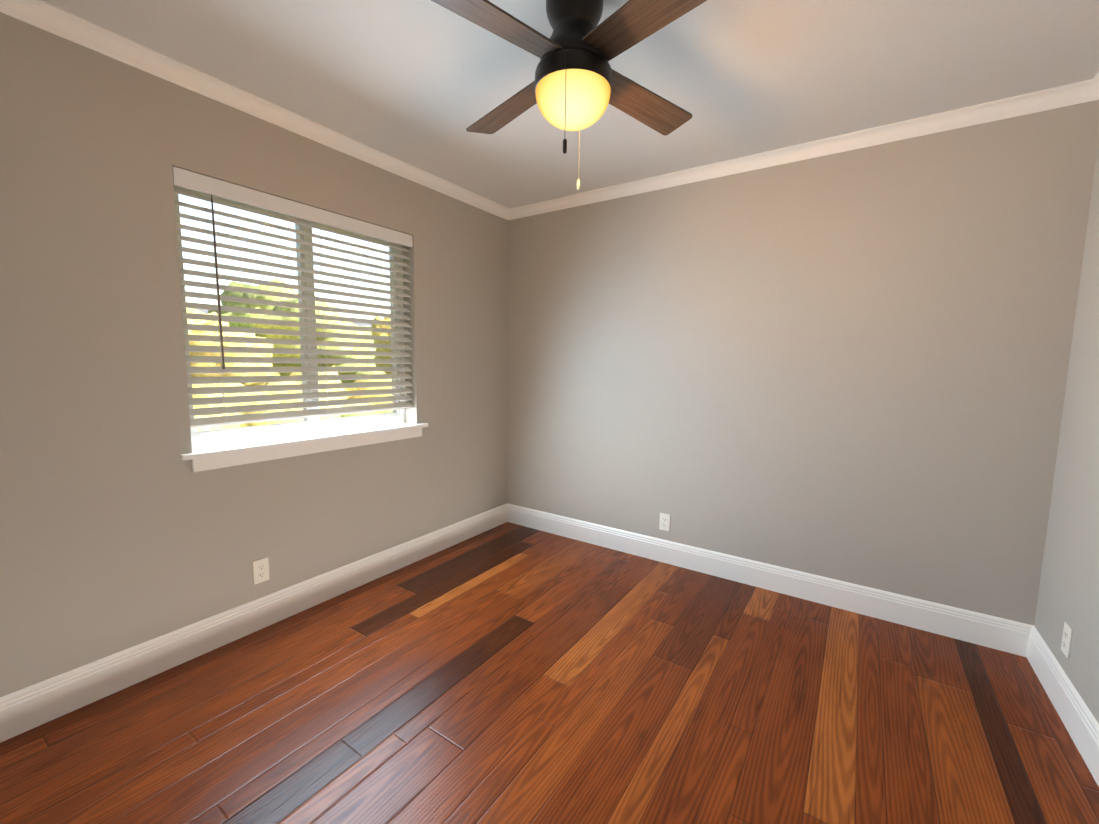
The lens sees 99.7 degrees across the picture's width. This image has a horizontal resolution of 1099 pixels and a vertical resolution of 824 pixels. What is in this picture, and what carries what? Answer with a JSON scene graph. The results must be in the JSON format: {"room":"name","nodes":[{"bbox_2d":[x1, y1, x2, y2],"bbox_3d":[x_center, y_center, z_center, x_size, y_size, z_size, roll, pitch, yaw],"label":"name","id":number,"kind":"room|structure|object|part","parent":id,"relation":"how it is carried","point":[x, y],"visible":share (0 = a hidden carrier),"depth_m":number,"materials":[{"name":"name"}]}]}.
{"room":"empty bedroom","nodes":[
{"label":"empty bedroom","id":0,"kind":"room"},
{"bbox_2d":[0,12,507,696],"bbox_3d":[-1.308,-0.195,2.391,0.180,2.440,3.220,5,7,34],"label":"wall","id":1,"kind":"structure","parent":0,"point":[122,526],"depth_m":1.83,"materials":[{"name":"beige paint"}]},
{"bbox_2d":[0,503,507,742],"bbox_3d":[-1.243,0.951,2.459,0.015,0.150,3.220,5,7,34],"label":"baseboard","id":2,"kind":"structure","parent":1,"relation":"attached to","point":[46,701],"depth_m":2.04,"materials":[{"name":"white wood"}]},
{"bbox_2d":[0,0,507,219],"bbox_3d":[-1.197,-1.367,2.200,0.050,0.066,3.220,5,7,34],"label":"crown molding","id":3,"kind":"structure","parent":1,"relation":"attached to","point":[45,16],"depth_m":1.91,"materials":[{"name":"white wood"}]},
{"bbox_2d":[253,557,269,584],"bbox_3d":[-1.386,0.764,2.228,0.008,0.114,0.070,5,7,34],"label":"electrical outlet","id":4,"kind":"object","parent":1,"relation":"attached to","point":[260,570],"visible":1,"depth_m":2.22,"materials":[{"name":"white plastic"}]},
{"bbox_2d":[174,185,405,448],"bbox_3d":[-1.293,-0.462,2.478,0.070,1.167,1.197,5,7,34],"label":"window","id":5,"kind":"structure","parent":1,"relation":"in","point":[306,426],"depth_m":2.44,"materials":[{"name":"white plastic"}]},
{"bbox_2d":[172,166,412,427],"bbox_3d":[-1.204,-0.505,2.413,0.074,1.061,1.191,5,7,34],"label":"window blind","id":6,"kind":"object","parent":5,"relation":"attached to","point":[187,179],"visible":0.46,"depth_m":2.27,"materials":[{"name":"white plastic"}]},
{"bbox_2d":[180,423,427,471],"bbox_3d":[-1.207,0.162,2.493,0.148,0.082,1.307,5,7,34],"label":"window sill","id":7,"kind":"structure","parent":1,"relation":"attached to","point":[216,457],"depth_m":2.31,"materials":[{"name":"white wood"}]},
{"bbox_2d":[0,522,1098,823],"bbox_3d":[0.013,1.193,1.629,3.413,0.120,3.580,5,7,34],"label":"floor","id":8,"kind":"structure","parent":0,"point":[506,672],"depth_m":1.70,"materials":[{"name":"brown wood"}]},
{"bbox_2d":[42,0,1098,207],"bbox_3d":[0.048,-1.353,1.355,3.413,0.120,3.580,5,7,34],"label":"ceiling","id":9,"kind":"structure","parent":0,"point":[422,84],"depth_m":1.80,"materials":[{"name":"paint"}]},
{"bbox_2d":[431,0,706,189],"bbox_3d":[0.075,-1.028,1.466,0.882,0.549,0.882,1,6,5],"label":"fan","id":10,"kind":"object","parent":9,"relation":"hanging from","point":[578,83],"visible":1,"depth_m":1.38,"materials":[{"name":"brown wood"}]},
{"bbox_3d":[-0.176,-1.073,1.250,0.480,0.006,0.132,-4,20,-40],"label":"blade","id":11,"kind":"part","parent":10,"relation":"part of","materials":[{"name":"brown wood"}]},
{"bbox_3d":[-0.135,-1.121,1.709,0.132,0.006,0.480,-19,17,-37],"label":"blade","id":12,"kind":"part","parent":10,"relation":"part of","materials":[{"name":"brown wood"}]},
{"bbox_3d":[0.074,-0.962,1.473,0.238,0.102,0.238,5,7,34],"label":"lamp shade","id":13,"kind":"part","parent":10,"relation":"part of","materials":[{"name":"yellow glass"}]},
{"bbox_3d":[0.286,-1.062,1.210,0.132,0.006,0.480,11,-2,-40],"label":"blade","id":14,"kind":"part","parent":10,"relation":"part of","materials":[{"name":"brown wood"}]},
{"bbox_3d":[0.327,-1.111,1.669,0.480,0.006,0.132,-4,-4,-40],"label":"blade","id":15,"kind":"part","parent":10,"relation":"part of","materials":[{"name":"brown wood"}]},
{"bbox_2d":[507,100,1098,624],"bbox_3d":[0.983,-0.218,2.893,3.413,2.440,0.180,5,7,34],"label":"wall","id":16,"kind":"structure","parent":0,"point":[851,366],"depth_m":2.45,"materials":[{"name":"beige paint"}]},
{"bbox_2d":[659,513,669,530],"bbox_3d":[0.753,0.720,3.029,0.070,0.114,0.008,5,7,34],"label":"electrical outlet","id":17,"kind":"object","parent":16,"relation":"attached to","point":[664,523],"visible":1,"depth_m":3.03,"materials":[{"name":"white plastic"}]},
{"bbox_2d":[508,504,1023,655],"bbox_3d":[0.917,0.929,2.934,3.000,0.150,0.015,5,7,34],"label":"baseboard","id":18,"kind":"structure","parent":16,"relation":"attached to","point":[997,633],"depth_m":2.59,"materials":[{"name":"white wood"}]},
{"bbox_2d":[508,80,1095,219],"bbox_3d":[0.938,-1.388,2.670,2.940,0.066,0.050,5,7,34],"label":"crown molding","id":19,"kind":"structure","parent":16,"relation":"attached to","point":[1069,94],"depth_m":2.32,"materials":[{"name":"white wood"}]},
{"bbox_2d":[1034,141,1098,723],"bbox_3d":[1.369,0.035,0.594,0.180,2.440,3.220,5,7,34],"label":"wall","id":20,"kind":"structure","parent":0,"point":[1069,588],"depth_m":1.80,"materials":[{"name":"beige paint"}]},
{"bbox_2d":[1020,623,1098,786],"bbox_3d":[1.273,1.166,0.770,0.015,0.150,3.220,5,7,34],"label":"baseboard","id":21,"kind":"structure","parent":20,"relation":"attached to","point":[1083,728],"depth_m":1.71,"materials":[{"name":"white wood"}]},
{"bbox_2d":[1061,622,1072,658],"bbox_3d":[1.973,0.870,1.768,0.008,0.114,0.070,5,7,34],"label":"electrical outlet","id":22,"kind":"object","parent":20,"relation":"attached to","point":[1066,639],"visible":1,"depth_m":1.76,"materials":[{"name":"white plastic"}]},
{"bbox_2d":[1084,72,1098,99],"bbox_3d":[1.290,-1.153,0.531,0.050,0.066,3.220,5,7,34],"label":"crown molding","id":23,"kind":"structure","parent":20,"relation":"attached to","point":[1092,92],"depth_m":1.85,"materials":[{"name":"white wood"}]},
{"label":"outside","id":24,"kind":"structure","parent":0,"visible":0},
{"label":"ground","id":25,"kind":"structure","parent":24,"visible":0},
{"bbox_2d":[186,308,280,385],"bbox_3d":[-6.470,-0.473,8.211,2.666,2.811,2.926,5,7,34],"label":"tree","id":26,"kind":"object","parent":25,"relation":"on","point":[203,322],"depth_m":7.95,"materials":[{"name":"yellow plant"}]},
{"bbox_2d":[208,278,297,327],"bbox_3d":[-10.481,-2.567,17.596,4.401,4.860,5.127,5,7,34],"label":"tree","id":27,"kind":"object","parent":25,"relation":"on","point":[253,296],"depth_m":16.37,"materials":[{"name":"green plant"}]},
{"bbox_2d":[197,309,371,326],"bbox_3d":[-14.011,-3.776,29.613,8.800,4.600,16.800,5,7,34],"label":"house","id":28,"kind":"structure","parent":25,"relation":"on","point":[205,311],"depth_m":29.93,"materials":[{"name":"white"}]},
{"bbox_2d":[192,365,391,431],"bbox_3d":[-2.552,0.224,8.310,2.569,2.461,11.094,5,7,34],"label":"hedge","id":29,"kind":"object","parent":25,"relation":"on","point":[267,402],"depth_m":5.95,"materials":[{"name":"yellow plant"}]},
{"bbox_2d":[254,296,375,382],"bbox_3d":[-5.751,-1.098,11.355,3.451,3.400,3.375,5,7,34],"label":"tree","id":30,"kind":"object","parent":25,"relation":"on","point":[287,309],"depth_m":10.12,"materials":[{"name":"green plant"}]},
{"bbox_2d":[340,410,392,416],"bbox_3d":[-2.927,0.949,6.090,2.293,2.254,6.452,5,7,34],"label":"hedge","id":31,"kind":"object","parent":25,"relation":"on","point":[354,414],"depth_m":6.32,"materials":[{"name":"green plant"}]},
{"bbox_2d":[371,316,390,358],"bbox_3d":[-6.484,-2.653,21.870,4.684,4.224,4.719,5,7,34],"label":"tree","id":32,"kind":"object","parent":25,"relation":"on","point":[380,326],"depth_m":20.20,"materials":[{"name":"yellow plant"}]},
{"bbox_2d":[375,334,391,373],"bbox_3d":[-4.313,-1.399,15.368,3.324,3.178,3.210,5,7,34],"label":"tree","id":33,"kind":"object","parent":25,"relation":"on","point":[383,357],"depth_m":14.49,"materials":[{"name":"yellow plant"}]}
]}

